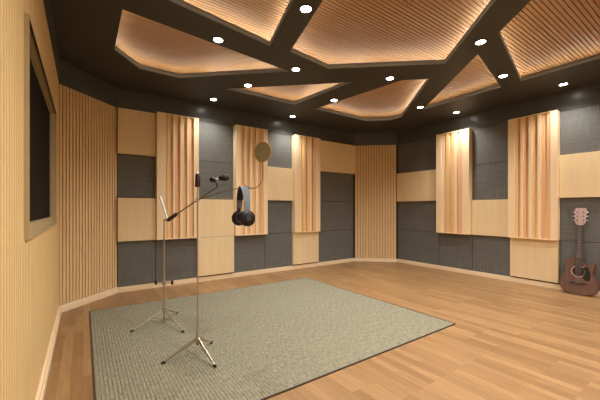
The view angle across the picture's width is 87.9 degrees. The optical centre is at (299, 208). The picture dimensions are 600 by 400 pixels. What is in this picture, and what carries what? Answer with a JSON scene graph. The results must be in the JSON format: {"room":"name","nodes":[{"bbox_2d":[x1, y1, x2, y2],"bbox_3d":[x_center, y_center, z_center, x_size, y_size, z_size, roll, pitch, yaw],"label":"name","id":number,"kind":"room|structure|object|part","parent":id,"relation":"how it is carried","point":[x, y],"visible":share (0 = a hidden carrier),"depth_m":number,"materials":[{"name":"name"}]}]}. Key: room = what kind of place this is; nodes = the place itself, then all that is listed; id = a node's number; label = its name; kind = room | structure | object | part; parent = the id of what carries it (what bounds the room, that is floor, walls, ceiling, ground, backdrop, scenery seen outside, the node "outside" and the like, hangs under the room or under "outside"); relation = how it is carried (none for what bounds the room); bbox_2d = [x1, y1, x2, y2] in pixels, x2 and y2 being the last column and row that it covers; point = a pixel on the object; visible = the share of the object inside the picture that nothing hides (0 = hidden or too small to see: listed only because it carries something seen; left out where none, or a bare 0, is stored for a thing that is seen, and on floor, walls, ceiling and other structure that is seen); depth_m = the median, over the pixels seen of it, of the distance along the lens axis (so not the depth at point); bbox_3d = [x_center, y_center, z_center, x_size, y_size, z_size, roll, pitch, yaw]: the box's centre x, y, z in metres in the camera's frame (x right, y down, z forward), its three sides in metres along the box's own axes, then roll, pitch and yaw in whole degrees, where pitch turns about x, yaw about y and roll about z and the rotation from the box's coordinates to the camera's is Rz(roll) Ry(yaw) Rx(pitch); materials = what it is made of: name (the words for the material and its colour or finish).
{"room":"studio","nodes":[
{"label":"studio","id":0,"kind":"room"},
{"bbox_2d":[0,0,58,399],"bbox_3d":[-0.871,-0.270,0.612,0.270,2.940,7.200,0,0,-35],"label":"wall","id":1,"kind":"structure","parent":0,"point":[29,269],"depth_m":1.39,"materials":[{"name":"brown wood"}]},
{"bbox_2d":[24,13,56,239],"bbox_3d":[-1.877,-0.395,2.245,0.086,1.090,1.870,0,0,-35],"label":"window","id":2,"kind":"structure","parent":1,"relation":"in","point":[40,114],"depth_m":2.12,"materials":[{"name":"beige"}]},
{"bbox_3d":[-1.887,-0.416,2.238,0.013,0.984,1.746,0,0,-35],"label":"pane","id":3,"kind":"part","parent":2,"relation":"part of","materials":[{"name":"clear glass"}]},
{"bbox_3d":[-1.886,-0.395,2.239,0.055,1.066,1.846,0,0,-35],"label":"frame","id":4,"kind":"part","parent":2,"relation":"part of","materials":[{"name":"beige wood"}]},
{"bbox_2d":[35,287,117,399],"bbox_3d":[-0.655,1.157,1.097,0.645,0.085,7.750,0,0,-35],"label":"baseboard","id":5,"kind":"structure","parent":1,"relation":"attached to","point":[62,308],"depth_m":3.04,"materials":[{"name":"brown wood"}]},
{"bbox_2d":[43,0,599,145],"bbox_3d":[1.563,-1.594,2.662,6.101,0.292,7.780,0,0,-35],"label":"trim","id":6,"kind":"structure","parent":1,"relation":"attached to","point":[70,76],"depth_m":5.09,"materials":[{"name":"black paint"}]},
{"bbox_2d":[89,162,354,295],"bbox_3d":[-0.747,-0.270,5.970,6.600,2.940,0.250,0,0,-35],"label":"wall","id":7,"kind":"structure","parent":0,"point":[217,162],"depth_m":7.20,"materials":[{"name":"brown paint"}]},
{"bbox_2d":[59,84,116,304],"bbox_3d":[-2.721,-0.168,4.029,0.040,2.559,0.882,0,0,10],"label":"panel","id":8,"kind":"object","parent":7,"relation":"attached to","point":[87,124],"visible":0.97,"depth_m":3.94,"materials":[{"name":"brown wood"}]},
{"bbox_2d":[117,240,154,286],"bbox_3d":[-2.426,0.835,4.622,0.499,0.725,0.040,0,0,-35],"label":"fabric panel","id":9,"kind":"object","parent":7,"relation":"attached to","point":[135,259],"visible":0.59,"depth_m":4.59,"materials":[{"name":"grey fabric"}]},
{"bbox_2d":[117,154,154,197],"bbox_3d":[-2.426,-0.478,4.622,0.499,0.626,0.040,0,0,-35],"label":"fabric panel","id":10,"kind":"object","parent":7,"relation":"attached to","point":[135,174],"visible":0.94,"depth_m":4.59,"materials":[{"name":"grey fabric"}]},
{"bbox_2d":[117,107,155,156],"bbox_3d":[-2.411,-1.119,4.601,0.499,0.649,0.091,0,0,-35],"label":"wood panel","id":11,"kind":"object","parent":7,"relation":"attached to","point":[136,130],"visible":1,"depth_m":4.56,"materials":[{"name":"beige wood"}]},
{"bbox_2d":[117,198,155,241],"bbox_3d":[-2.411,0.154,4.601,0.499,0.627,0.091,0,0,-35],"label":"wood panel","id":12,"kind":"object","parent":7,"relation":"attached to","point":[136,217],"visible":1,"depth_m":4.56,"materials":[{"name":"beige wood"}]},
{"bbox_2d":[155,238,196,281],"bbox_3d":[-1.962,0.835,4.945,0.619,0.725,0.040,0,0,-35],"label":"fabric panel","id":13,"kind":"object","parent":7,"relation":"attached to","point":[180,254],"visible":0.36,"depth_m":4.93,"materials":[{"name":"grey fabric"}]},
{"bbox_2d":[155,111,198,239],"bbox_3d":[-1.929,-0.496,4.898,0.625,1.926,0.154,0,0,-35],"label":"panel","id":14,"kind":"object","parent":7,"relation":"attached to","point":[177,136],"visible":0.93,"depth_m":4.83,"materials":[{"name":"beige wood"}]},
{"bbox_2d":[198,236,233,276],"bbox_3d":[-1.431,0.788,5.284,0.627,0.632,0.091,0,0,-35],"label":"wood panel","id":15,"kind":"object","parent":7,"relation":"attached to","point":[215,254],"visible":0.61,"depth_m":5.23,"materials":[{"name":"beige wood"}]},
{"bbox_2d":[199,161,232,199],"bbox_3d":[-1.446,-0.478,5.305,0.627,0.626,0.040,0,0,-35],"label":"fabric panel","id":16,"kind":"object","parent":7,"relation":"attached to","point":[207,170],"visible":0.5,"depth_m":5.29,"materials":[{"name":"grey fabric"}]},
{"bbox_2d":[199,121,232,163],"bbox_3d":[-1.446,-1.121,5.305,0.627,0.647,0.040,0,0,-35],"label":"fabric panel","id":17,"kind":"object","parent":7,"relation":"attached to","point":[215,140],"visible":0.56,"depth_m":5.29,"materials":[{"name":"grey fabric"}]},
{"bbox_2d":[199,199,233,236],"bbox_3d":[-1.431,0.154,5.284,0.627,0.627,0.091,0,0,-35],"label":"wood panel","id":18,"kind":"object","parent":7,"relation":"attached to","point":[215,215],"visible":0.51,"depth_m":5.23,"materials":[{"name":"beige wood"}]},
{"bbox_2d":[233,234,264,272],"bbox_3d":[-0.928,0.835,5.665,0.623,0.725,0.040,0,0,-35],"label":"fabric panel","id":19,"kind":"object","parent":7,"relation":"attached to","point":[249,250],"visible":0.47,"depth_m":5.65,"materials":[{"name":"grey fabric"}]},
{"bbox_2d":[232,125,267,235],"bbox_3d":[-0.896,-0.496,5.619,0.625,1.926,0.154,0,0,-35],"label":"panel","id":20,"kind":"object","parent":7,"relation":"attached to","point":[247,170],"visible":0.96,"depth_m":5.57,"materials":[{"name":"beige wood"}]},
{"bbox_2d":[118,258,396,292],"bbox_3d":[-0.335,1.164,5.981,5.443,0.072,0.568,0,0,-28],"label":"baseboard","id":21,"kind":"structure","parent":7,"relation":"attached to","point":[246,273],"depth_m":5.56,"materials":[{"name":"brown wood"}]},
{"bbox_2d":[265,233,291,268],"bbox_3d":[-0.422,0.835,6.019,0.600,0.725,0.040,0,0,-35],"label":"fabric panel","id":22,"kind":"object","parent":7,"relation":"attached to","point":[278,246],"visible":0.74,"depth_m":6.00,"materials":[{"name":"grey fabric"}]},
{"bbox_2d":[268,200,291,233],"bbox_3d":[-0.422,0.153,6.019,0.600,0.625,0.040,0,0,-35],"label":"fabric panel","id":23,"kind":"object","parent":7,"relation":"attached to","point":[279,212],"visible":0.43,"depth_m":6.01,"materials":[{"name":"grey fabric"}]},
{"bbox_2d":[268,132,291,168],"bbox_3d":[-0.422,-1.121,6.019,0.600,0.647,0.040,0,0,-35],"label":"fabric panel","id":24,"kind":"object","parent":7,"relation":"attached to","point":[281,145],"visible":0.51,"depth_m":6.03,"materials":[{"name":"grey fabric"}]},
{"bbox_2d":[268,167,292,200],"bbox_3d":[-0.407,-0.477,5.998,0.600,0.628,0.091,0,0,-35],"label":"wood panel","id":25,"kind":"object","parent":7,"relation":"attached to","point":[280,180],"visible":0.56,"depth_m":5.96,"materials":[{"name":"beige wood"}]},
{"bbox_2d":[291,231,318,264],"bbox_3d":[0.106,0.788,6.355,0.634,0.632,0.091,0,0,-35],"label":"wood panel","id":26,"kind":"object","parent":7,"relation":"attached to","point":[305,245],"visible":0.86,"depth_m":6.30,"materials":[{"name":"beige wood"}]},
{"bbox_2d":[292,134,319,232],"bbox_3d":[0.120,-0.496,6.326,0.630,1.926,0.154,0,0,-35],"label":"panel","id":27,"kind":"object","parent":7,"relation":"attached to","point":[305,149],"visible":0.99,"depth_m":6.23,"materials":[{"name":"beige wood"}]},
{"bbox_2d":[319,229,352,261],"bbox_3d":[0.784,0.835,6.859,1.034,0.725,0.040,0,0,-35],"label":"fabric panel","id":28,"kind":"object","parent":7,"relation":"attached to","point":[333,244],"visible":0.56,"depth_m":6.83,"materials":[{"name":"grey fabric"}]},
{"bbox_2d":[320,201,352,230],"bbox_3d":[0.784,0.153,6.859,1.034,0.625,0.040,0,0,-35],"label":"fabric panel","id":29,"kind":"object","parent":7,"relation":"attached to","point":[333,215],"visible":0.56,"depth_m":6.85,"materials":[{"name":"grey fabric"}]},
{"bbox_2d":[320,172,352,201],"bbox_3d":[0.784,-0.478,6.859,1.034,0.626,0.040,0,0,-35],"label":"fabric panel","id":30,"kind":"object","parent":7,"relation":"attached to","point":[333,186],"visible":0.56,"depth_m":6.85,"materials":[{"name":"grey fabric"}]},
{"bbox_2d":[320,140,354,173],"bbox_3d":[0.802,-1.119,6.840,1.067,0.649,0.091,0,0,-35],"label":"wood panel","id":31,"kind":"object","parent":7,"relation":"attached to","point":[335,157],"visible":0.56,"depth_m":6.80,"materials":[{"name":"beige wood"}]},
{"bbox_2d":[355,145,395,258],"bbox_3d":[1.720,-0.161,7.096,0.922,2.573,0.046,0,0,6],"label":"panel","id":32,"kind":"object","parent":7,"relation":"attached to","point":[375,165],"visible":0.99,"depth_m":7.08,"materials":[{"name":"brown wood"}]},
{"bbox_2d":[44,261,599,399],"bbox_3d":[1.497,1.250,2.749,6.800,0.100,8.400,0,0,-35],"label":"floor","id":33,"kind":"structure","parent":0,"point":[508,340],"depth_m":2.79,"materials":[{"name":"brown wood"}]},
{"bbox_2d":[89,278,455,399],"bbox_3d":[-0.417,1.195,3.424,3.116,0.010,2.641,0,0,-35],"label":"rug","id":34,"kind":"object","parent":33,"relation":"on","point":[270,340],"visible":1,"depth_m":2.85,"materials":[{"name":"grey carpet"}]},
{"bbox_2d":[130,187,217,332],"bbox_3d":[-1.274,0.477,3.147,0.606,1.424,0.610,0,0,28],"label":"microphone stand","id":35,"kind":"object","parent":34,"relation":"on","point":[174,215],"visible":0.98,"depth_m":3.26,"materials":[{"name":"metal"}]},
{"bbox_3d":[-1.531,1.119,3.132,0.013,0.133,0.319,0,0,37],"label":"leg","id":36,"kind":"part","parent":35,"relation":"part of","materials":[{"name":"metal"}]},
{"bbox_3d":[-1.272,1.119,3.127,0.399,0.133,0.013,0,0,42],"label":"leg","id":37,"kind":"part","parent":35,"relation":"part of","materials":[{"name":"metal"}]},
{"bbox_3d":[-1.081,-0.089,3.270,0.431,0.293,0.012,0,0,0],"label":"boom arm","id":38,"kind":"part","parent":35,"relation":"part of","materials":[{"name":"brown metal"}]},
{"bbox_2d":[209,174,229,186],"bbox_3d":[-0.845,-0.296,3.267,0.206,0.135,0.071,0,0,-4],"label":"microphone","id":39,"kind":"object","parent":35,"relation":"on","point":[224,177],"visible":1,"depth_m":3.25,"materials":[{"name":"black metal"}]},
{"bbox_2d":[222,174,229,180],"bbox_3d":[-0.777,-0.327,3.270,0.070,0.073,0.071,0,0,0],"label":"grille","id":40,"kind":"object","parent":39,"relation":"attached to","point":[225,177],"depth_m":3.25,"materials":[{"name":"black metal"}]},
{"bbox_2d":[161,171,216,367],"bbox_3d":[-0.770,0.444,2.460,0.387,1.491,0.478,0,0,37],"label":"microphone stand","id":41,"kind":"object","parent":34,"relation":"on","point":[198,340],"visible":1,"depth_m":2.50,"materials":[{"name":"metal"}]},
{"bbox_3d":[-0.945,1.111,2.452,0.241,0.146,0.010,0,0,-31],"label":"leg","id":42,"kind":"part","parent":41,"relation":"part of","materials":[{"name":"metal"}]},
{"bbox_3d":[-0.804,1.111,2.640,0.010,0.146,0.218,0,0,12],"label":"leg","id":43,"kind":"part","parent":41,"relation":"part of","materials":[{"name":"metal"}]},
{"bbox_3d":[-0.729,1.111,2.424,0.250,0.146,0.010,0,0,44],"label":"leg","id":44,"kind":"part","parent":41,"relation":"part of","materials":[{"name":"metal"}]},
{"bbox_2d":[195,142,270,201],"bbox_3d":[-0.535,-0.300,2.525,0.614,0.488,0.082,0,0,1],"label":"filter","id":45,"kind":"object","parent":41,"relation":"attached to","point":[262,152],"visible":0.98,"depth_m":2.52,"materials":[{"name":"metal"}]},
{"bbox_3d":[-0.563,-0.226,2.520,0.531,0.315,0.007,0,0,0],"label":"bent arm","id":46,"kind":"part","parent":45,"relation":"part of","materials":[{"name":"brown metal"}]},
{"bbox_2d":[232,186,254,225],"bbox_3d":[-0.462,-0.021,2.527,0.125,0.324,0.249,0,0,-31],"label":"headphones","id":47,"kind":"object","parent":45,"relation":"hanging from","point":[247,217],"visible":1,"depth_m":2.47,"materials":[{"name":"black plastic"}]},
{"bbox_2d":[232,211,242,225],"bbox_3d":[-0.513,0.078,2.613,0.125,0.126,0.041,0,0,-31],"label":"ear cup","id":48,"kind":"object","parent":47,"relation":"on","point":[236,215],"depth_m":2.57,"materials":[{"name":"black plastic"}]},
{"bbox_2d":[240,210,254,225],"bbox_3d":[-0.410,0.075,2.441,0.125,0.126,0.041,0,0,-31],"label":"ear cup","id":49,"kind":"object","parent":47,"relation":"on","point":[247,217],"depth_m":2.42,"materials":[{"name":"black plastic"}]},
{"bbox_2d":[559,208,599,295],"bbox_3d":[3.937,0.595,4.383,0.166,1.225,0.418,0,0,-35],"label":"acoustic guitar","id":50,"kind":"object","parent":33,"relation":"on","point":[578,278],"visible":1,"depth_m":4.37,"materials":[{"name":"red wood"}]},
{"bbox_2d":[50,0,599,132],"bbox_3d":[1.540,-1.773,2.688,6.600,0.066,8.250,0,0,-35],"label":"ceiling","id":51,"kind":"structure","parent":0,"point":[86,31],"depth_m":3.91,"materials":[{"name":"grey paint"}]},
{"bbox_2d":[212,36,224,43],"bbox_3d":[-0.843,-1.736,3.203,0.128,0.007,0.128,0,0,-35],"label":"recessed light","id":52,"kind":"object","parent":51,"relation":"in","point":[219,40],"visible":1,"depth_m":3.21,"materials":[{"name":"grey"}]},
{"bbox_2d":[291,67,300,71],"bbox_3d":[-0.051,-1.736,3.877,0.128,0.007,0.128,0,0,-35],"label":"recessed light","id":53,"kind":"object","parent":51,"relation":"in","point":[294,69],"visible":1,"depth_m":3.87,"materials":[{"name":"grey"}]},
{"bbox_2d":[299,4,312,13],"bbox_3d":[0.052,-1.736,2.706,0.128,0.007,0.128,0,0,-35],"label":"recessed light","id":54,"kind":"object","parent":51,"relation":"in","point":[305,8],"visible":1,"depth_m":2.70,"materials":[{"name":"grey"}]},
{"bbox_2d":[385,76,394,80],"bbox_3d":[1.200,-1.736,4.146,0.128,0.007,0.128,0,0,-35],"label":"recessed light","id":55,"kind":"object","parent":51,"relation":"in","point":[389,78],"visible":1,"depth_m":4.14,"materials":[{"name":"grey"}]},
{"bbox_2d":[474,39,487,45],"bbox_3d":[1.883,-1.736,3.244,0.128,0.007,0.128,0,0,-35],"label":"recessed light","id":56,"kind":"object","parent":51,"relation":"in","point":[479,42],"visible":1,"depth_m":3.24,"materials":[{"name":"grey"}]},
{"bbox_2d":[498,74,508,77],"bbox_3d":[2.660,-1.736,4.072,0.128,0.007,0.128,0,0,-35],"label":"recessed light","id":57,"kind":"object","parent":51,"relation":"in","point":[502,75],"visible":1,"depth_m":4.06,"materials":[{"name":"grey"}]},
{"bbox_2d":[557,82,568,85],"bbox_3d":[3.678,-1.736,4.342,0.128,0.007,0.128,0,0,-35],"label":"recessed light","id":58,"kind":"object","parent":51,"relation":"in","point":[565,83],"visible":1,"depth_m":4.34,"materials":[{"name":"grey"}]},
{"bbox_2d":[116,0,599,117],"bbox_3d":[1.540,-1.895,2.688,6.600,0.200,8.250,0,0,-35],"label":"ceiling","id":59,"kind":"structure","parent":0,"point":[545,34],"depth_m":3.48,"materials":[{"name":"brown wood"}]},
{"bbox_2d":[396,145,596,283],"bbox_3d":[4.167,-0.270,4.488,0.230,2.940,7.800,0,0,-35],"label":"wall","id":60,"kind":"structure","parent":0,"point":[397,229],"depth_m":7.08,"materials":[{"name":"brown paint"}]},
{"bbox_2d":[397,169,435,201],"bbox_3d":[2.491,-0.477,6.617,0.084,0.628,0.984,0,0,-35],"label":"wood panel","id":61,"kind":"object","parent":60,"relation":"attached to","point":[418,185],"visible":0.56,"depth_m":6.56,"materials":[{"name":"beige wood"}]},
{"bbox_2d":[398,201,435,231],"bbox_3d":[2.511,0.153,6.631,0.035,0.625,0.984,0,0,-35],"label":"fabric panel","id":62,"kind":"object","parent":60,"relation":"attached to","point":[414,215],"visible":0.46,"depth_m":6.62,"materials":[{"name":"grey fabric"}]},
{"bbox_2d":[398,137,435,173],"bbox_3d":[2.511,-1.121,6.631,0.035,0.647,0.984,0,0,-35],"label":"fabric panel","id":63,"kind":"object","parent":60,"relation":"attached to","point":[420,155],"visible":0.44,"depth_m":6.62,"materials":[{"name":"grey fabric"}]},
{"bbox_2d":[398,230,438,264],"bbox_3d":[2.511,0.835,6.631,0.035,0.725,0.984,0,0,-35],"label":"fabric panel","id":64,"kind":"object","parent":60,"relation":"attached to","point":[417,246],"visible":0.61,"depth_m":6.58,"materials":[{"name":"grey fabric"}]},
{"bbox_2d":[436,128,472,234],"bbox_3d":[2.933,-0.496,5.923,0.154,1.926,0.635,0,0,-35],"label":"panel","id":65,"kind":"object","parent":60,"relation":"attached to","point":[454,165],"visible":0.96,"depth_m":5.84,"materials":[{"name":"beige wood"}]},
{"bbox_2d":[439,233,471,269],"bbox_3d":[2.978,0.835,5.961,0.035,0.725,0.639,0,0,-35],"label":"fabric panel","id":66,"kind":"object","parent":60,"relation":"attached to","point":[455,250],"visible":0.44,"depth_m":5.94,"materials":[{"name":"grey fabric"}]},
{"bbox_2d":[471,199,507,236],"bbox_3d":[3.323,0.154,5.424,0.084,0.627,0.624,0,0,-35],"label":"wood panel","id":67,"kind":"object","parent":60,"relation":"attached to","point":[488,217],"visible":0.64,"depth_m":5.40,"materials":[{"name":"beige wood"}]},
{"bbox_2d":[472,162,507,199],"bbox_3d":[3.343,-0.478,5.438,0.035,0.626,0.624,0,0,-35],"label":"fabric panel","id":68,"kind":"object","parent":60,"relation":"attached to","point":[489,181],"visible":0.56,"depth_m":5.43,"materials":[{"name":"grey fabric"}]},
{"bbox_2d":[472,123,507,164],"bbox_3d":[3.343,-1.121,5.438,0.035,0.647,0.624,0,0,-35],"label":"fabric panel","id":69,"kind":"object","parent":60,"relation":"attached to","point":[489,144],"visible":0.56,"depth_m":5.43,"materials":[{"name":"grey fabric"}]},
{"bbox_2d":[472,235,511,276],"bbox_3d":[3.343,0.835,5.438,0.035,0.725,0.624,0,0,-35],"label":"fabric panel","id":70,"kind":"object","parent":60,"relation":"attached to","point":[490,254],"visible":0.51,"depth_m":5.42,"materials":[{"name":"grey fabric"}]},
{"bbox_2d":[508,110,559,240],"bbox_3d":[3.659,-0.496,4.880,0.154,1.926,0.645,0,0,-35],"label":"panel","id":71,"kind":"object","parent":60,"relation":"attached to","point":[533,140],"visible":0.98,"depth_m":4.82,"materials":[{"name":"beige wood"}]},
{"bbox_2d":[510,237,559,282],"bbox_3d":[3.686,0.788,4.903,0.084,0.632,0.634,0,0,-35],"label":"wood panel","id":72,"kind":"object","parent":60,"relation":"attached to","point":[537,259],"visible":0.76,"depth_m":4.85,"materials":[{"name":"beige wood"}]},
{"bbox_2d":[559,151,599,197],"bbox_3d":[4.055,-0.477,4.373,0.084,0.628,0.634,0,0,-35],"label":"wood panel","id":73,"kind":"object","parent":60,"relation":"attached to","point":[579,173],"visible":1,"depth_m":4.42,"materials":[{"name":"beige wood"}]},
{"bbox_2d":[560,240,599,290],"bbox_3d":[4.075,0.835,4.387,0.035,0.725,0.634,0,0,-35],"label":"fabric panel","id":74,"kind":"object","parent":60,"relation":"attached to","point":[590,253],"visible":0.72,"depth_m":4.41,"materials":[{"name":"grey fabric"}]},
{"bbox_2d":[560,197,599,242],"bbox_3d":[4.075,0.153,4.387,0.035,0.625,0.634,0,0,-35],"label":"fabric panel","id":75,"kind":"object","parent":60,"relation":"attached to","point":[568,227],"visible":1,"depth_m":4.45,"materials":[{"name":"grey fabric"}]},
{"bbox_2d":[560,104,599,154],"bbox_3d":[4.075,-1.121,4.387,0.035,0.647,0.634,0,0,-35],"label":"fabric panel","id":76,"kind":"object","parent":60,"relation":"attached to","point":[580,127],"visible":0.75,"depth_m":4.45,"materials":[{"name":"grey fabric"}]},
{"bbox_3d":[5.273,-0.123,2.667,0.036,2.647,3.547,0,0,-35],"label":"wall","id":77,"kind":"structure","parent":0,"visible":0},
{"bbox_2d":[397,259,599,295],"bbox_3d":[4.226,1.164,4.106,0.028,0.072,7.105,0,0,-35],"label":"baseboard","id":78,"kind":"structure","parent":77,"relation":"attached to","point":[495,276],"depth_m":5.42,"materials":[{"name":"brown wood"}]}
]}

